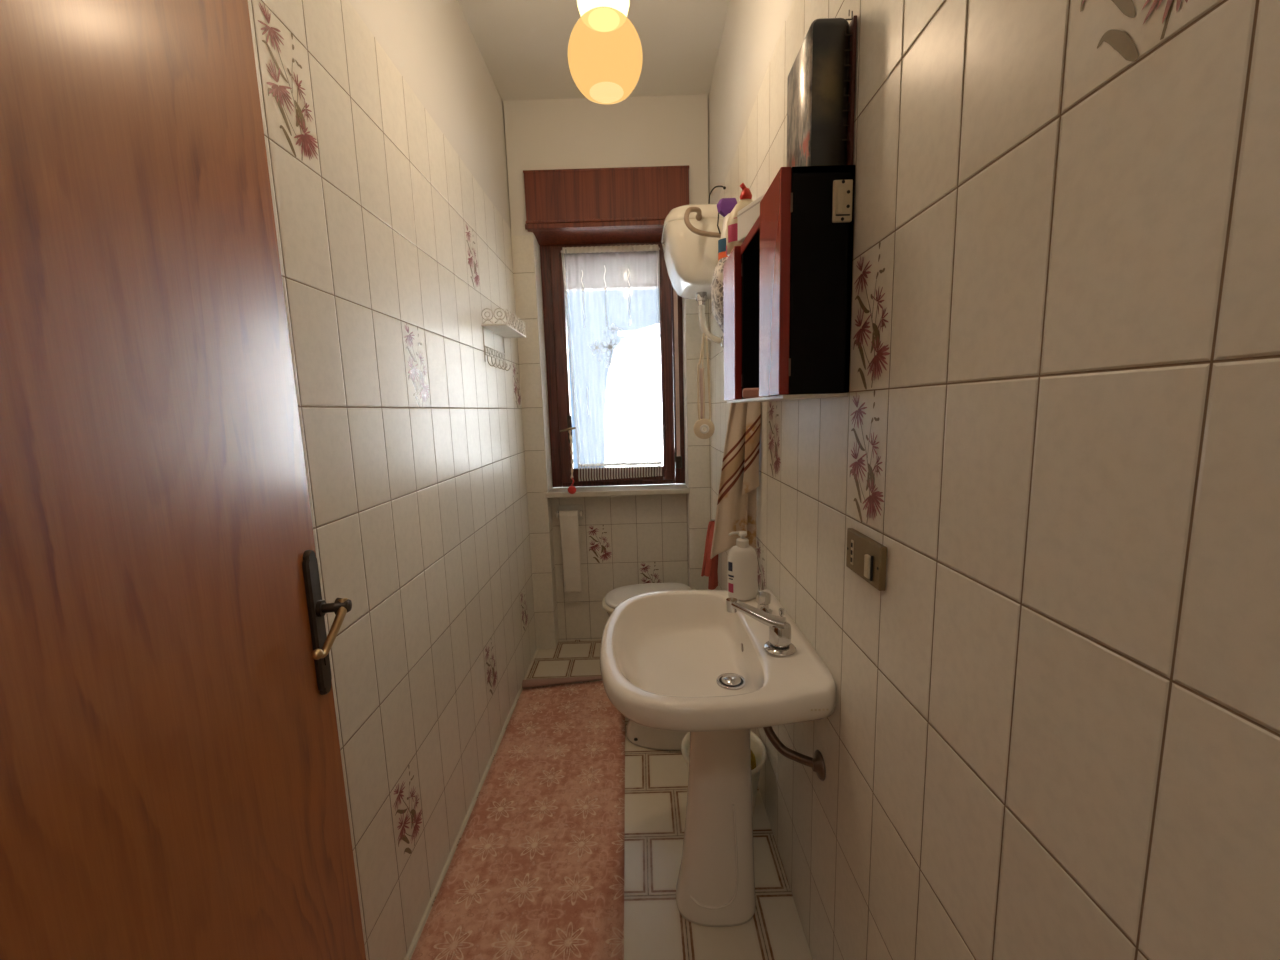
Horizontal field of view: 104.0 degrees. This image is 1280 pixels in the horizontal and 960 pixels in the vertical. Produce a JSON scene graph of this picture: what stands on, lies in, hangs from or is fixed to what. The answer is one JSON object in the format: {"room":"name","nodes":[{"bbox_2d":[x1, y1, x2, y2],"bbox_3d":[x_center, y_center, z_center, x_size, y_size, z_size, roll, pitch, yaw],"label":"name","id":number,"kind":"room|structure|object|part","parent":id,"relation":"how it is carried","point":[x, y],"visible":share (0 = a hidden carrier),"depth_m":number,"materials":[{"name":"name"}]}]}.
{"room":"bathroom","nodes":[
{"label":"bathroom","id":0,"kind":"room"},
{"bbox_2d":[248,0,536,959],"bbox_3d":[-0.698,-0.299,1.584,0.101,2.955,3.226,-2,8,0],"label":"wall","id":1,"kind":"structure","parent":0,"point":[383,120],"depth_m":1.35,"materials":[{"name":"beige tile"}]},
{"bbox_2d":[404,649,538,959],"bbox_3d":[-0.599,1.188,1.580,0.011,0.006,2.760,-2,8,0],"label":"trim","id":2,"kind":"structure","parent":1,"relation":"attached to","point":[432,898],"depth_m":1.65,"materials":[{"name":"beige tile"}]},
{"bbox_2d":[481,308,525,370],"bbox_3d":[-0.603,-0.620,2.254,0.106,0.232,0.364,-2,8,0],"label":"wire shelf","id":3,"kind":"object","parent":1,"relation":"attached to","point":[504,330],"visible":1,"depth_m":2.19,"materials":[{"name":"white metal"}]},
{"bbox_3d":[-0.651,-0.592,2.248,0.006,0.146,0.324,-2,8,0],"label":"wire frame","id":4,"kind":"part","parent":3,"relation":"part of","materials":[{"name":"white metal"}]},
{"bbox_2d":[481,324,525,337],"bbox_3d":[-0.604,-0.668,2.247,0.106,0.006,0.364,-2,8,0],"label":"tray","id":5,"kind":"object","parent":3,"relation":"on","point":[504,330],"depth_m":2.22,"materials":[{"name":"white metal"}]},
{"bbox_2d":[458,0,729,101],"bbox_3d":[-0.172,-1.705,0.428,1.239,0.120,5.125,-2,8,0],"label":"ceiling","id":6,"kind":"structure","parent":0,"point":[522,44],"depth_m":2.16,"materials":[{"name":"white paint"}]},
{"bbox_2d":[568,0,642,104],"bbox_3d":[-0.104,-1.422,1.355,0.208,0.703,0.208,-2,8,0],"label":"pendant lamp","id":7,"kind":"object","parent":6,"relation":"hanging from","point":[605,56],"visible":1,"depth_m":1.33,"materials":[{"name":"orange glass"}]},
{"bbox_3d":[-0.101,-1.329,1.368,0.144,0.132,0.144,-2,8,0],"label":"globe","id":8,"kind":"part","parent":7,"relation":"part of","materials":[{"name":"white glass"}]},
{"bbox_2d":[503,94,711,648],"bbox_3d":[-0.133,-0.510,2.959,1.039,2.955,0.446,-2,8,0],"label":"wall","id":9,"kind":"structure","parent":0,"point":[624,540],"depth_m":2.77,"materials":[{"name":"beige tile"}]},
{"bbox_2d":[555,504,582,518],"bbox_3d":[-0.413,0.193,2.914,0.158,0.090,0.060,-2,8,0],"label":"paper holder","id":10,"kind":"object","parent":9,"relation":"attached to","point":[579,507],"visible":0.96,"depth_m":2.93,"materials":[{"name":"white plastic"}]},
{"bbox_2d":[559,510,581,592],"bbox_3d":[-0.402,0.418,2.925,0.114,0.486,0.052,-2,8,0],"label":"toilet paper","id":11,"kind":"object","parent":10,"relation":"hanging from","point":[569,528],"visible":1,"depth_m":2.90,"materials":[{"name":"white paper"}]},
{"bbox_2d":[523,165,689,497],"bbox_3d":[-0.149,-0.775,2.846,0.857,1.703,0.381,-2,8,0],"label":"window","id":12,"kind":"structure","parent":9,"relation":"in","point":[589,207],"depth_m":2.80,"materials":[{"name":"brown wood"}]},
{"bbox_3d":[-0.414,-0.291,2.876,0.092,0.026,0.048,-2,8,0],"label":"handle lever","id":13,"kind":"part","parent":12,"relation":"part of","materials":[{"name":"gold metal"}]},
{"bbox_3d":[-0.407,-0.294,2.902,0.025,0.160,0.009,-2,8,0],"label":"handle","id":14,"kind":"part","parent":12,"relation":"part of","materials":[{"name":"brown metal"}]},
{"bbox_2d":[568,430,575,493],"bbox_3d":[-0.382,-0.104,2.818,0.048,0.349,0.153,-2,8,0],"label":"pull cord","id":15,"kind":"object","parent":12,"relation":"hanging from","point":[571,489],"visible":1,"depth_m":2.78,"materials":[{"name":"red fabric"}]},
{"bbox_3d":[-0.387,-0.146,2.818,0.022,0.265,0.143,-3,8,-8],"label":"cord","id":16,"kind":"part","parent":15,"relation":"part of","materials":[{"name":"beige fabric"}]},
{"bbox_2d":[568,477,575,493],"bbox_3d":[-0.378,0.032,2.768,0.048,0.094,0.018,-2,8,0],"label":"pendant","id":17,"kind":"object","parent":15,"relation":"attached to","point":[571,489],"depth_m":2.76,"materials":[{"name":"red plastic"}]},
{"bbox_2d":[561,244,661,480],"bbox_3d":[-0.144,-0.640,2.830,0.544,1.295,0.031,-2,8,0],"label":"curtain","id":18,"kind":"object","parent":12,"relation":"hanging from","point":[626,248],"visible":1,"depth_m":2.82,"materials":[{"name":"white fabric"}]},
{"bbox_2d":[564,255,658,290],"bbox_3d":[-0.166,-1.344,2.947,0.758,0.420,0.022,-2,8,0],"label":"curtain","id":19,"kind":"object","parent":12,"relation":"attached to","point":[642,271],"depth_m":2.96,"materials":[{"name":"white fabric"}]},
{"bbox_3d":[-0.146,-0.654,2.919,0.790,1.377,0.085,-2,8,0],"label":"frame","id":20,"kind":"part","parent":12,"relation":"part of","materials":[{"name":"brown wood"}]},
{"bbox_3d":[-0.146,-0.647,2.877,0.670,1.315,0.050,-2,8,0],"label":"sash","id":21,"kind":"part","parent":12,"relation":"part of","materials":[{"name":"brown wood"}]},
{"bbox_3d":[-0.126,0.062,2.887,0.808,0.032,0.184,-2,8,0],"label":"sill","id":22,"kind":"part","parent":12,"relation":"part of","materials":[{"name":"stone"}]},
{"bbox_2d":[409,639,812,959],"bbox_3d":[-0.082,1.338,0.857,1.239,0.120,5.125,-2,8,0],"label":"floor","id":23,"kind":"structure","parent":0,"point":[656,781],"depth_m":1.51,"materials":[{"name":"beige tile"}]},
{"bbox_2d":[410,676,624,959],"bbox_3d":[-0.302,1.183,1.405,0.570,0.050,2.413,-2,8,0],"label":"rug","id":24,"kind":"object","parent":23,"relation":"on","point":[535,871],"visible":0.91,"depth_m":1.60,"materials":[{"name":"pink carpet"}]},
{"bbox_2d":[602,583,695,615],"bbox_3d":[0.086,0.803,2.562,0.544,0.455,0.388,-2,8,0],"label":"toilet","id":25,"kind":"object","parent":23,"relation":"on","point":[612,599],"visible":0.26,"depth_m":2.58,"materials":[{"name":"white ceramic"}]},
{"bbox_3d":[0.043,0.615,2.536,0.470,0.023,0.388,-2,8,0],"label":"seat","id":26,"kind":"part","parent":25,"relation":"part of","materials":[{"name":"beige plastic"}]},
{"bbox_2d":[626,720,687,750],"bbox_3d":[0.167,0.870,2.118,0.515,0.441,0.350,-2,8,0],"label":"bidet","id":27,"kind":"object","parent":23,"relation":"on","point":[637,734],"visible":0.13,"depth_m":2.05,"materials":[{"name":"white ceramic"}]},
{"bbox_2d":[600,589,835,926],"bbox_3d":[0.165,0.789,1.359,0.513,0.814,0.658,-2,8,0],"label":"washbasin","id":28,"kind":"object","parent":23,"relation":"on","point":[674,660],"visible":0.98,"depth_m":1.31,"materials":[{"name":"white ceramic"}]},
{"bbox_2d":[600,589,835,731],"bbox_3d":[0.155,0.465,1.313,0.513,0.158,0.658,-2,8,0],"label":"basin","id":29,"kind":"object","parent":28,"relation":"in","point":[674,660],"depth_m":1.27,"materials":[{"name":"white ceramic"}]},
{"bbox_2d":[727,531,757,599],"bbox_3d":[0.310,0.255,1.513,0.091,0.206,0.066,-2,8,0],"label":"soap bottle","id":30,"kind":"object","parent":28,"relation":"on","point":[742,564],"visible":0.98,"depth_m":1.49,"materials":[{"name":"white plastic"}]},
{"bbox_2d":[726,591,795,655],"bbox_3d":[0.293,0.336,1.289,0.160,0.110,0.284,-2,8,0],"label":"tap","id":31,"kind":"object","parent":28,"relation":"on","point":[779,643],"visible":1,"depth_m":1.19,"materials":[{"name":"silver metal"}]},
{"bbox_3d":[0.279,0.322,1.209,0.140,0.061,0.045,2,9,22],"label":"spout","id":32,"kind":"part","parent":31,"relation":"part of","materials":[{"name":"silver metal"}]},
{"bbox_3d":[0.348,0.345,1.408,0.048,0.055,0.048,-5,9,-22],"label":"valve knob","id":33,"kind":"part","parent":31,"relation":"part of","materials":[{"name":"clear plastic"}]},
{"bbox_3d":[0.361,0.359,1.274,0.015,0.065,0.015,-2,8,0],"label":"lift rod","id":34,"kind":"part","parent":31,"relation":"part of","materials":[{"name":"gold metal"}]},
{"bbox_2d":[681,731,765,815],"bbox_3d":[0.283,1.022,1.695,0.282,0.252,0.282,-2,8,0],"label":"bucket","id":35,"kind":"object","parent":23,"relation":"on","point":[757,746],"visible":0.07,"depth_m":1.67,"materials":[{"name":"beige plastic"}]},
{"bbox_2d":[751,750,755,769],"bbox_3d":[0.355,0.936,1.690,0.058,0.118,0.107,-2,8,0],"label":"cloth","id":36,"kind":"object","parent":35,"relation":"in","point":[753,759],"visible":0.09,"depth_m":1.66,"materials":[{"name":"yellow fabric"}]},
{"bbox_2d":[605,324,662,466],"bbox_3d":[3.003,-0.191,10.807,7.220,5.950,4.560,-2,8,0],"label":"window pane","id":37,"kind":"structure","parent":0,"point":[633,385],"depth_m":8.39,"materials":[{"name":"white glass"}]},
{"bbox_3d":[3.090,-2.510,8.208,6.900,0.060,0.060,-2,8,0],"label":"cornice","id":38,"kind":"part","parent":37,"relation":"part of","materials":[{"name":"white glass"}]},
{"bbox_2d":[708,0,1279,959],"bbox_3d":[0.439,-0.333,1.582,0.101,2.955,3.226,-2,8,0],"label":"wall","id":39,"kind":"structure","parent":0,"point":[1052,732],"depth_m":0.50,"materials":[{"name":"beige tile"}]},
{"bbox_2d":[662,185,725,346],"bbox_3d":[0.238,-0.917,2.176,0.268,0.650,0.528,-2,8,0],"label":"cistern","id":40,"kind":"object","parent":39,"relation":"attached to","point":[690,235],"visible":0.87,"depth_m":2.06,"materials":[{"name":"white ceramic"}]},
{"bbox_3d":[0.232,-1.128,2.220,0.267,0.072,0.382,-2,8,0],"label":"tank lid","id":41,"kind":"part","parent":40,"relation":"part of","materials":[{"name":"white plastic"}]},
{"bbox_3d":[0.238,-0.969,2.242,0.265,0.248,0.380,-2,8,0],"label":"tank","id":42,"kind":"part","parent":40,"relation":"part of","materials":[{"name":"white plastic"}]},
{"bbox_2d":[693,333,714,438],"bbox_3d":[0.291,-0.427,2.290,0.094,0.478,0.049,-2,8,0],"label":"pull cord","id":43,"kind":"object","parent":40,"relation":"hanging from","point":[702,422],"visible":1,"depth_m":2.30,"materials":[{"name":"beige fabric"}]},
{"bbox_3d":[0.293,-0.468,2.289,0.065,0.397,0.022,-2,8,0],"label":"looped cord","id":44,"kind":"part","parent":43,"relation":"part of","materials":[{"name":"beige fabric"}]},
{"bbox_2d":[711,257,727,333],"bbox_3d":[0.312,-0.629,1.667,0.136,0.280,0.167,-2,8,0],"label":"pouch","id":45,"kind":"object","parent":39,"relation":"hanging from","point":[717,289],"visible":0.26,"depth_m":1.62,"materials":[{"name":"grey fabric"}]},
{"bbox_2d":[718,213,729,323],"bbox_3d":[0.300,-0.698,1.659,0.080,0.345,0.058,-2,8,0],"label":"mirror","id":46,"kind":"object","parent":45,"relation":"in","point":[722,242],"depth_m":1.63,"materials":[{"name":"mirror"}]},
{"bbox_2d":[717,198,736,323],"bbox_3d":[0.297,-0.721,1.656,0.084,0.392,0.058,-2,8,0],"label":"spray bottle","id":47,"kind":"object","parent":45,"relation":"in","point":[725,206],"visible":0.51,"depth_m":1.63,"materials":[{"name":"white plastic"}]},
{"bbox_2d":[723,165,854,402],"bbox_3d":[0.321,-0.397,1.208,0.132,0.406,0.620,-2,8,0],"label":"upper cabinet","id":48,"kind":"object","parent":39,"relation":"attached to","point":[787,286],"visible":1,"depth_m":0.93,"materials":[{"name":"black laminate"}]},
{"bbox_3d":[0.263,-0.430,1.427,0.019,0.398,0.175,-2,8,0],"label":"door","id":49,"kind":"part","parent":48,"relation":"part of","materials":[{"name":"red paint"}]},
{"bbox_2d":[726,183,752,256],"bbox_3d":[0.293,-0.721,1.384,0.110,0.186,0.070,-2,8,0],"label":"detergent bottle","id":50,"kind":"object","parent":48,"relation":"on","point":[745,196],"visible":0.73,"depth_m":1.36,"materials":[{"name":"beige plastic"}]},
{"bbox_2d":[742,388,758,398],"bbox_3d":[0.298,-0.228,1.317,0.048,0.026,0.068,1,9,21],"label":"soap bar","id":51,"kind":"object","parent":48,"relation":"on","point":[747,393],"visible":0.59,"depth_m":1.29,"materials":[{"name":"orange"}]},
{"bbox_3d":[0.267,-0.585,1.177,0.004,0.022,0.273,-2,8,0],"label":"rail","id":52,"kind":"part","parent":48,"relation":"part of","materials":[{"name":"red paint"}]},
{"bbox_2d":[737,194,764,241],"bbox_3d":[0.295,-0.640,1.216,0.041,0.072,0.152,-5,9,-22],"label":"carton","id":53,"kind":"object","parent":48,"relation":"on","point":[747,216],"visible":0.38,"depth_m":1.23,"materials":[{"name":"white cardboard"}]},
{"bbox_3d":[0.264,-0.368,0.989,0.019,0.398,0.156,-2,8,0],"label":"door","id":54,"kind":"part","parent":48,"relation":"part of","materials":[{"name":"red paint"}]},
{"bbox_2d":[727,393,847,402],"bbox_3d":[0.330,-0.201,1.241,0.124,0.008,0.606,-2,8,0],"label":"shelf","id":55,"kind":"object","parent":48,"relation":"attached to","point":[763,397],"depth_m":1.01,"materials":[{"name":"white plastic"}]},
{"bbox_2d":[787,10,852,167],"bbox_3d":[0.334,-0.694,0.948,0.072,0.252,0.141,-2,8,0],"label":"tin box","id":56,"kind":"object","parent":48,"relation":"on","point":[817,84],"visible":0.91,"depth_m":0.89,"materials":[{"name":"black metal"}]},
{"bbox_3d":[0.360,-0.496,0.889,0.034,0.070,0.007,-2,8,0],"label":"socket plate","id":57,"kind":"part","parent":48,"relation":"part of","materials":[{"name":"beige plastic"}]},
{"bbox_2d":[846,15,856,164],"bbox_3d":[0.373,-0.688,0.943,0.006,0.239,0.142,-2,8,0],"label":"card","id":58,"kind":"object","parent":48,"relation":"on","point":[853,24],"visible":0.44,"depth_m":0.88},
{"bbox_2d":[846,528,886,590],"bbox_3d":[0.393,0.137,0.880,0.019,0.075,0.133,-2,8,0],"label":"switch plate","id":59,"kind":"object","parent":39,"relation":"attached to","point":[866,557],"visible":1,"depth_m":0.85,"materials":[{"name":"beige plastic"}]},
{"bbox_2d":[850,540,853,564],"bbox_3d":[0.390,0.133,0.917,0.002,0.046,0.010,-2,8,0],"label":"socket","id":60,"kind":"object","parent":59,"relation":"attached to","point":[851,541],"depth_m":0.92,"materials":[{"name":"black plastic"}]},
{"bbox_3d":[0.358,-0.298,1.620,0.066,0.033,0.034,-2,8,0],"label":"towel hook","id":61,"kind":"object","parent":39,"relation":"attached to","visible":0},
{"bbox_2d":[710,402,760,558],"bbox_3d":[0.315,-0.020,1.666,0.165,0.585,0.072,-2,8,0],"label":"patterned towel","id":62,"kind":"object","parent":61,"relation":"hanging from","point":[739,480],"visible":0.84,"depth_m":1.65,"materials":[{"name":"beige fabric"}]},
{"bbox_3d":[0.381,0.202,2.499,0.052,0.030,0.030,-2,8,0],"label":"wall hook","id":63,"kind":"object","parent":39,"relation":"attached to","visible":0},
{"bbox_2d":[701,521,718,589],"bbox_3d":[0.354,0.386,2.527,0.094,0.365,0.079,-2,8,0],"label":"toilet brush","id":64,"kind":"object","parent":63,"relation":"hanging from","point":[710,566],"visible":0.67,"depth_m":2.51,"materials":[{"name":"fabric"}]},
{"bbox_3d":[-0.125,-0.083,-0.073,1.239,2.955,0.120,-2,8,0],"label":"wall","id":65,"kind":"structure","parent":0,"visible":0},
{"bbox_2d":[0,0,365,959],"bbox_3d":[-0.498,0.274,0.501,0.098,2.088,0.844,-3,8,-9],"label":"door","id":66,"kind":"structure","parent":65,"relation":"in","point":[172,786],"depth_m":0.54,"materials":[{"name":"orange wood"}]},
{"bbox_3d":[-0.567,0.253,0.882,0.010,0.265,0.038,-3,8,-9],"label":"handle","id":67,"kind":"part","parent":66,"relation":"part of","materials":[{"name":"brown metal"}]},
{"bbox_3d":[-0.523,0.251,0.847,0.019,0.074,0.107,-2,8,-4],"label":"lever","id":68,"kind":"part","parent":66,"relation":"part of","materials":[{"name":"gold metal"}]}
]}

